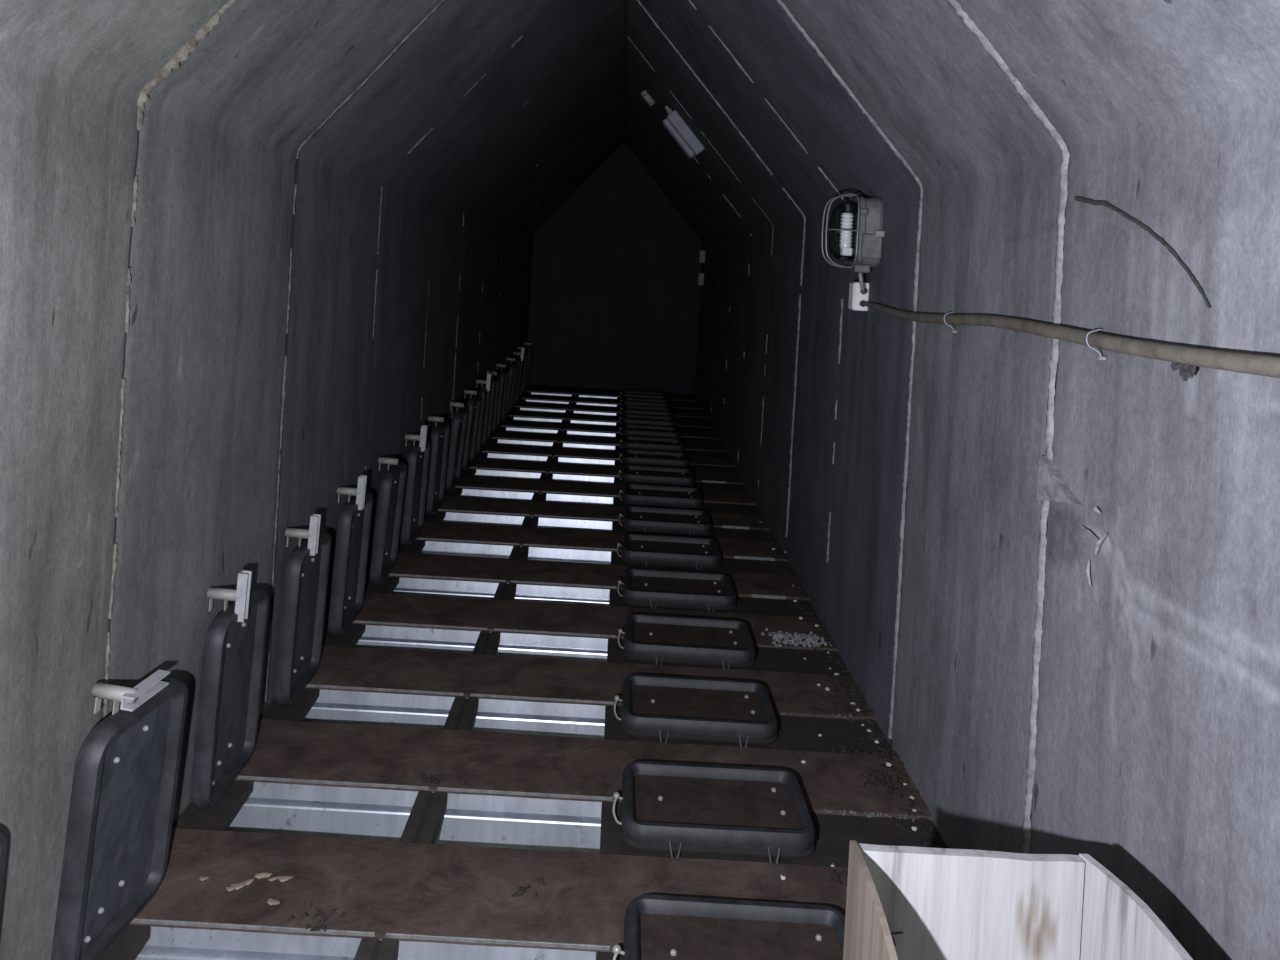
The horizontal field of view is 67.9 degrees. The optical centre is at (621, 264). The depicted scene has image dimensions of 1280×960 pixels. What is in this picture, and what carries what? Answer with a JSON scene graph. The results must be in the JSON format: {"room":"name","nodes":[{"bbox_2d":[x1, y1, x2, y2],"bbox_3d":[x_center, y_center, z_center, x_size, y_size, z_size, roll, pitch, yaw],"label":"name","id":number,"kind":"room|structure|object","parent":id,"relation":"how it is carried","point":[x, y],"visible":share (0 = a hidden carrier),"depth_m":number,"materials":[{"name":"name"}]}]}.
{"room":"underground bunker tunnel","nodes":[
{"label":"underground bunker tunnel","id":0,"kind":"room"},
{"bbox_2d":[0,61,533,959],"bbox_3d":[-1.157,0.558,5.350,0.135,1.812,11.900,3,0,0],"label":"wall","id":1,"kind":"structure","parent":0,"point":[207,336],"depth_m":2.28,"materials":[{"name":"concrete"}]},
{"bbox_2d":[97,384,946,959],"bbox_3d":[-0.163,1.820,5.349,2.075,0.708,11.901,3,0,0],"label":"floor","id":2,"kind":"structure","parent":0,"point":[489,658],"depth_m":2.87,"materials":[{"name":"wood"}]},
{"bbox_2d":[0,831,6,908],"bbox_3d":[-1.078,1.140,1.439,0.099,0.554,0.330,3,0,0],"label":"lid","id":3,"kind":"object","parent":2,"relation":"on","point":[3,845],"visible":1,"depth_m":1.59,"materials":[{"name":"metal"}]},
{"bbox_2d":[51,670,187,959],"bbox_3d":[-1.047,1.142,2.011,0.100,0.555,0.330,3,0,6],"label":"lid","id":4,"kind":"object","parent":2,"relation":"on","point":[126,769],"visible":1,"depth_m":1.98,"materials":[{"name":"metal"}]},
{"bbox_2d":[199,876,209,880],"bbox_3d":[-0.969,1.423,2.204,0.023,0.004,0.013,3,0,-11],"label":"flake","id":5,"kind":"object","parent":2,"relation":"on","point":[203,877],"visible":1,"depth_m":2.20,"materials":[{"name":"beige paint"}]},
{"bbox_2d":[190,570,268,808],"bbox_3d":[-1.061,1.118,2.592,0.107,0.601,0.330,3,0,3],"label":"lid","id":6,"kind":"object","parent":2,"relation":"on","point":[235,639],"visible":1,"depth_m":2.55,"materials":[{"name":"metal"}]},
{"bbox_2d":[231,882,246,889],"bbox_3d":[-0.880,1.428,2.186,0.037,0.006,0.022,3,0,-29],"label":"flake","id":7,"kind":"object","parent":2,"relation":"on","point":[239,885],"visible":1,"depth_m":2.18,"materials":[{"name":"beige paint"}]},
{"bbox_2d":[242,878,253,884],"bbox_3d":[-0.866,1.428,2.201,0.019,0.005,0.031,3,0,39],"label":"flake","id":8,"kind":"object","parent":2,"relation":"on","point":[248,881],"visible":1,"depth_m":2.20,"materials":[{"name":"beige paint"}]},
{"bbox_2d":[254,872,271,878],"bbox_3d":[-0.841,1.429,2.227,0.041,0.009,0.021,3,0,-11],"label":"flake","id":9,"kind":"object","parent":2,"relation":"on","point":[262,874],"visible":1,"depth_m":2.22,"materials":[{"name":"beige paint"}]},
{"bbox_2d":[267,898,280,904],"bbox_3d":[-0.783,1.433,2.137,0.031,0.006,0.018,3,0,11],"label":"flake","id":10,"kind":"object","parent":2,"relation":"on","point":[270,901],"visible":1,"depth_m":2.13,"materials":[{"name":"beige paint"}]},
{"bbox_2d":[278,875,293,881],"bbox_3d":[-0.786,1.433,2.221,0.037,0.006,0.022,3,0,-15],"label":"flake","id":11,"kind":"object","parent":2,"relation":"on","point":[281,878],"visible":1,"depth_m":2.22,"materials":[{"name":"beige paint"}]},
{"bbox_2d":[274,514,330,705],"bbox_3d":[-1.059,1.118,3.170,0.107,0.601,0.330,3,0,3],"label":"lid","id":12,"kind":"object","parent":2,"relation":"on","point":[307,566],"visible":1,"depth_m":3.12,"materials":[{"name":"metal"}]},
{"bbox_2d":[288,903,346,931],"bbox_3d":[-0.671,1.438,2.093,0.100,0.015,0.080,3,0,24],"label":"leaf litter","id":13,"kind":"object","parent":2,"relation":"on","point":[319,910],"visible":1,"depth_m":2.09,"materials":[{"name":"brown plant"}]},
{"bbox_2d":[328,475,372,635],"bbox_3d":[-1.065,1.118,3.747,0.107,0.601,0.330,3,0,0],"label":"lid","id":14,"kind":"object","parent":2,"relation":"on","point":[354,522],"visible":1,"depth_m":3.70,"materials":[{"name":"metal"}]},
{"bbox_2d":[370,457,406,584],"bbox_3d":[-1.065,1.141,4.324,0.088,0.555,0.330,3,0,-1],"label":"lid","id":15,"kind":"object","parent":2,"relation":"on","point":[392,486],"visible":1,"depth_m":4.26,"materials":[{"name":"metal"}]},
{"bbox_2d":[400,425,429,545],"bbox_3d":[-1.062,1.118,4.900,0.107,0.601,0.330,3,0,3],"label":"lid","id":16,"kind":"object","parent":2,"relation":"on","point":[413,511],"visible":1,"depth_m":4.83,"materials":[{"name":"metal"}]},
{"bbox_2d":[417,774,445,784],"bbox_3d":[-0.539,1.446,2.668,0.078,0.015,0.053,3,0,0],"label":"leaf litter","id":17,"kind":"object","parent":2,"relation":"on","point":[420,776],"visible":1,"depth_m":2.67,"materials":[{"name":"brown plant"}]},
{"bbox_2d":[425,416,449,515],"bbox_3d":[-1.075,1.141,5.478,0.087,0.554,0.330,3,0,2],"label":"lid","id":18,"kind":"object","parent":2,"relation":"on","point":[439,439],"visible":1,"depth_m":5.43,"materials":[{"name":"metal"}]},
{"bbox_2d":[445,402,467,491],"bbox_3d":[-1.054,1.142,6.054,0.088,0.555,0.331,3,0,3],"label":"lid","id":19,"kind":"object","parent":2,"relation":"on","point":[460,417],"visible":0.96,"depth_m":5.99,"materials":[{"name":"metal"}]},
{"bbox_2d":[461,390,480,470],"bbox_3d":[-1.059,1.141,6.631,0.088,0.555,0.331,3,0,3],"label":"lid","id":20,"kind":"object","parent":2,"relation":"on","point":[474,403],"visible":0.95,"depth_m":6.61,"materials":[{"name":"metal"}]},
{"bbox_2d":[475,374,490,454],"bbox_3d":[-1.057,1.118,7.209,0.107,0.601,0.330,3,0,0],"label":"lid","id":21,"kind":"object","parent":2,"relation":"on","point":[485,391],"visible":0.91,"depth_m":7.14,"materials":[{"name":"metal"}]},
{"bbox_2d":[486,371,499,439],"bbox_3d":[-1.073,1.141,7.786,0.087,0.554,0.330,3,0,1],"label":"lid","id":22,"kind":"object","parent":2,"relation":"on","point":[495,380],"visible":0.85,"depth_m":7.73,"materials":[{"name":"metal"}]},
{"bbox_2d":[496,364,508,427],"bbox_3d":[-1.067,1.141,8.363,0.088,0.554,0.330,3,0,2],"label":"lid","id":23,"kind":"object","parent":2,"relation":"on","point":[504,373],"visible":0.96,"depth_m":8.30,"materials":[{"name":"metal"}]},
{"bbox_2d":[505,357,517,417],"bbox_3d":[-1.050,1.142,8.939,0.088,0.555,0.330,3,0,3],"label":"lid","id":24,"kind":"object","parent":2,"relation":"on","point":[513,366],"visible":0.89,"depth_m":8.88,"materials":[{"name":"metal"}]},
{"bbox_2d":[512,348,524,407],"bbox_3d":[-1.041,1.121,9.516,0.109,0.599,0.330,3,0,1],"label":"lid","id":25,"kind":"object","parent":2,"relation":"on","point":[520,359],"visible":0.8,"depth_m":9.45,"materials":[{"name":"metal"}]},
{"bbox_2d":[518,347,527,399],"bbox_3d":[-1.073,1.141,10.094,0.087,0.554,0.330,3,0,1],"label":"lid","id":26,"kind":"object","parent":2,"relation":"on","point":[522,385],"visible":0.65,"depth_m":10.21,"materials":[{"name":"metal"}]},
{"bbox_2d":[511,878,544,896],"bbox_3d":[-0.211,1.464,2.224,0.054,0.014,0.085,3,0,36],"label":"leaf litter","id":27,"kind":"object","parent":2,"relation":"on","point":[515,894],"visible":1,"depth_m":2.22,"materials":[{"name":"brown plant"}]},
{"bbox_2d":[524,342,532,391],"bbox_3d":[-1.066,1.141,10.671,0.088,0.555,0.330,3,0,-1],"label":"lid","id":28,"kind":"object","parent":2,"relation":"on","point":[529,350],"visible":0.82,"depth_m":10.60,"materials":[{"name":"metal"}]},
{"bbox_2d":[620,390,666,399],"bbox_3d":[0.238,1.469,10.635,0.525,0.072,0.347,3,0,1],"label":"lid","id":29,"kind":"object","parent":2,"relation":"on","point":[626,393],"visible":0.76,"depth_m":10.55,"materials":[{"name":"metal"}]},
{"bbox_2d":[620,397,669,407],"bbox_3d":[0.240,1.469,10.057,0.525,0.072,0.347,3,0,1],"label":"lid","id":30,"kind":"object","parent":2,"relation":"on","point":[626,400],"visible":0.77,"depth_m":9.96,"materials":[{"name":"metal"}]},
{"bbox_2d":[620,405,672,416],"bbox_3d":[0.243,1.470,9.484,0.525,0.072,0.347,3,0,0],"label":"lid","id":31,"kind":"object","parent":2,"relation":"on","point":[627,409],"visible":0.88,"depth_m":9.40,"materials":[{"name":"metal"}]},
{"bbox_2d":[619,414,675,426],"bbox_3d":[0.236,1.469,8.904,0.525,0.072,0.347,3,0,1],"label":"lid","id":32,"kind":"object","parent":2,"relation":"on","point":[636,419],"visible":0.91,"depth_m":8.79,"materials":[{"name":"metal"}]},
{"bbox_2d":[619,424,679,438],"bbox_3d":[0.240,1.469,8.330,0.525,0.072,0.347,3,0,0],"label":"lid","id":33,"kind":"object","parent":2,"relation":"on","point":[627,429],"visible":0.91,"depth_m":8.21,"materials":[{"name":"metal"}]},
{"bbox_2d":[620,436,684,451],"bbox_3d":[0.242,1.470,7.753,0.525,0.072,0.347,3,0,0],"label":"lid","id":34,"kind":"object","parent":2,"relation":"on","point":[629,442],"visible":0.91,"depth_m":7.63,"materials":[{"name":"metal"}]},
{"bbox_2d":[619,449,689,467],"bbox_3d":[0.241,1.469,7.177,0.525,0.072,0.347,3,0,0],"label":"lid","id":35,"kind":"object","parent":2,"relation":"on","point":[630,456],"visible":0.96,"depth_m":7.05,"materials":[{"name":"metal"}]},
{"bbox_2d":[618,465,694,486],"bbox_3d":[0.238,1.469,6.595,0.525,0.072,0.347,3,0,1],"label":"lid","id":36,"kind":"object","parent":2,"relation":"on","point":[631,474],"visible":1,"depth_m":6.47,"materials":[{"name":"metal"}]},
{"bbox_2d":[619,484,702,508],"bbox_3d":[0.244,1.470,6.018,0.525,0.072,0.347,3,0,1],"label":"lid","id":37,"kind":"object","parent":2,"relation":"on","point":[642,495],"visible":0.98,"depth_m":5.92,"materials":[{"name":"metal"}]},
{"bbox_2d":[619,506,711,536],"bbox_3d":[0.243,1.470,5.443,0.525,0.072,0.347,3,0,0],"label":"lid","id":38,"kind":"object","parent":2,"relation":"on","point":[690,522],"visible":0.98,"depth_m":5.41,"materials":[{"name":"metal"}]},
{"bbox_2d":[617,534,720,569],"bbox_3d":[0.236,1.469,4.866,0.525,0.072,0.347,3,0,0],"label":"lid","id":39,"kind":"object","parent":2,"relation":"on","point":[644,549],"visible":1,"depth_m":4.83,"materials":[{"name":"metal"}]},
{"bbox_2d":[617,568,735,611],"bbox_3d":[0.242,1.469,4.290,0.525,0.072,0.347,3,0,0],"label":"lid","id":40,"kind":"object","parent":2,"relation":"on","point":[652,588],"visible":1,"depth_m":4.26,"materials":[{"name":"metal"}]},
{"bbox_2d":[618,614,755,669],"bbox_3d":[0.246,1.470,3.710,0.525,0.072,0.347,3,0,1],"label":"lid","id":41,"kind":"object","parent":2,"relation":"on","point":[728,643],"visible":1,"depth_m":3.68,"materials":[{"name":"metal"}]},
{"bbox_2d":[614,674,777,747],"bbox_3d":[0.235,1.469,3.136,0.525,0.072,0.347,3,0,0],"label":"lid","id":42,"kind":"object","parent":2,"relation":"on","point":[652,706],"visible":1,"depth_m":3.11,"materials":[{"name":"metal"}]},
{"bbox_2d":[612,761,814,862],"bbox_3d":[0.237,1.469,2.561,0.525,0.072,0.347,3,0,0],"label":"lid","id":43,"kind":"object","parent":2,"relation":"on","point":[670,807],"visible":1,"depth_m":2.54,"materials":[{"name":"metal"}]},
{"bbox_2d":[612,894,844,959],"bbox_3d":[0.241,1.469,1.981,0.525,0.072,0.347,3,0,0],"label":"lid","id":44,"kind":"object","parent":2,"relation":"on","point":[656,927],"visible":0.94,"depth_m":2.08,"materials":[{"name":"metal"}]},
{"bbox_2d":[761,628,832,647],"bbox_3d":[0.704,1.510,3.879,0.257,0.026,0.190,3,0,-13],"label":"rubble","id":45,"kind":"object","parent":2,"relation":"on","point":[780,635],"visible":1,"depth_m":3.84,"materials":[{"name":"grey stone"}]},
{"bbox_2d":[828,870,847,883],"bbox_3d":[0.541,1.508,2.333,0.073,0.015,0.054,3,0,0],"label":"leaf litter","id":46,"kind":"object","parent":2,"relation":"on","point":[836,879],"visible":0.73,"depth_m":2.33,"materials":[{"name":"brown plant"}]},
{"bbox_2d":[753,531,945,847],"bbox_3d":[0.796,1.531,3.899,0.157,0.024,3.204,3,0,0],"label":"litter","id":47,"kind":"object","parent":2,"relation":"on","point":[928,843],"visible":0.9,"depth_m":3.31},
{"bbox_2d":[829,745,896,756],"bbox_3d":[0.754,1.532,2.986,0.223,0.015,0.090,3,0,0],"label":"leaf litter","id":48,"kind":"object","parent":2,"relation":"on","point":[844,747],"visible":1,"depth_m":2.98,"materials":[{"name":"brown plant"}]},
{"bbox_2d":[859,772,908,789],"bbox_3d":[0.773,1.521,2.803,0.145,0.015,0.088,3,0,0],"label":"leaf litter","id":49,"kind":"object","parent":2,"relation":"on","point":[874,778],"visible":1,"depth_m":2.80,"materials":[{"name":"brown plant"}]},
{"bbox_2d":[843,840,1192,959],"bbox_3d":[0.536,1.206,1.178,0.414,0.613,0.620,3,0,0],"label":"wooden crate","id":50,"kind":"object","parent":2,"relation":"on","point":[947,904],"visible":1,"depth_m":1.47,"materials":[{"name":"white wood"}]},
{"bbox_2d":[890,931,902,946],"bbox_3d":[0.398,1.040,1.454,0.067,0.045,0.008,3,0,-12],"label":"wire","id":51,"kind":"object","parent":50,"relation":"in","point":[892,933],"visible":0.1,"depth_m":1.46,"materials":[{"name":"black metal"}]},
{"bbox_2d":[527,142,702,393],"bbox_3d":[-0.074,0.287,11.375,2.115,3.679,0.150,3,0,0],"label":"wall","id":52,"kind":"structure","parent":0,"point":[615,292],"depth_m":11.30,"materials":[{"name":"concrete"}]},
{"bbox_2d":[0,0,1279,245],"bbox_3d":[-0.002,-0.957,5.350,2.265,1.347,11.900,3,0,0],"label":"ceiling","id":53,"kind":"structure","parent":0,"point":[498,112],"depth_m":2.92,"materials":[{"name":"concrete"}]},
{"bbox_2d":[640,90,654,107],"bbox_3d":[0.189,-1.224,7.000,0.108,0.115,0.190,3,0,0],"label":"junction box","id":54,"kind":"object","parent":53,"relation":"attached to","point":[646,97],"visible":1,"depth_m":6.95,"materials":[{"name":"grey paint"}]},
{"bbox_2d":[662,106,704,158],"bbox_3d":[0.416,-0.898,6.420,0.290,0.348,0.120,3,0,0],"label":"lamp","id":55,"kind":"object","parent":53,"relation":"attached to","point":[674,124],"visible":1,"depth_m":6.36,"materials":[{"name":"grey paint"}]},
{"bbox_2d":[662,118,694,158],"bbox_3d":[0.382,-0.853,6.420,0.043,0.316,0.108,-38,0,0],"label":"diffuser","id":56,"kind":"object","parent":55,"relation":"attached to","point":[670,124],"depth_m":6.37,"materials":[{"name":"white plastic"}]},
{"bbox_2d":[694,111,1279,959],"bbox_3d":[0.966,0.681,5.350,0.142,1.812,11.900,3,0,0],"label":"wall","id":57,"kind":"structure","parent":0,"point":[1046,571],"depth_m":2.02,"materials":[{"name":"concrete"}]},
{"bbox_2d":[697,273,703,284],"bbox_3d":[0.907,0.163,10.950,0.066,0.140,0.100,3,0,0],"label":"switch box","id":58,"kind":"object","parent":57,"relation":"attached to","point":[700,281],"visible":1,"depth_m":10.90,"materials":[{"name":"grey paint"}]},
{"bbox_2d":[699,250,704,262],"bbox_3d":[0.922,-0.097,10.950,0.066,0.140,0.100,3,0,0],"label":"switch box","id":59,"kind":"object","parent":57,"relation":"attached to","point":[701,252],"visible":1,"depth_m":10.90,"materials":[{"name":"grey paint"}]},
{"bbox_2d":[821,194,884,272],"bbox_3d":[0.857,-0.119,3.554,0.204,0.291,0.188,3,0,0],"label":"lamp","id":60,"kind":"object","parent":57,"relation":"attached to","point":[861,233],"visible":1,"depth_m":3.50,"materials":[{"name":"grey metal"}]},
{"bbox_2d":[840,248,852,255],"bbox_3d":[0.839,-0.050,3.554,0.038,0.030,0.040,3,0,0],"label":"bulb socket","id":61,"kind":"object","parent":60,"relation":"attached to","point":[843,251],"depth_m":3.53,"materials":[{"name":"white ceramic"}]},
{"bbox_2d":[848,282,869,310],"bbox_3d":[0.912,0.121,3.647,0.061,0.108,0.098,3,0,0],"label":"junction box","id":62,"kind":"object","parent":57,"relation":"attached to","point":[856,297],"visible":0.82,"depth_m":3.62,"materials":[{"name":"white plastic"}]},
{"bbox_2d":[858,273,865,292],"bbox_3d":[0.903,0.068,3.558,0.023,0.075,0.089,3,0,28],"label":"cable","id":63,"kind":"object","parent":62,"relation":"attached to","point":[862,288],"visible":1,"depth_m":3.52,"materials":[{"name":"grey paint"}]},
{"bbox_2d":[863,302,1279,377],"bbox_3d":[0.925,0.151,1.749,0.037,0.081,3.698,3,0,0],"label":"cable","id":64,"kind":"object","parent":57,"relation":"attached to","point":[1256,364],"visible":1,"depth_m":1.76,"materials":[{"name":"plastic"}]},
{"bbox_2d":[1171,362,1196,380],"bbox_3d":[0.923,0.174,1.567,0.021,0.031,0.074,3,0,0],"label":"clump","id":65,"kind":"object","parent":64,"relation":"hanging from","point":[1185,370],"visible":0.98,"depth_m":1.55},
{"bbox_2d":[1074,196,1210,307],"bbox_3d":[0.951,-0.037,1.764,0.011,0.215,0.474,3,0,0],"label":"dried root","id":66,"kind":"object","parent":57,"relation":"attached to","point":[1171,250],"visible":1,"depth_m":1.71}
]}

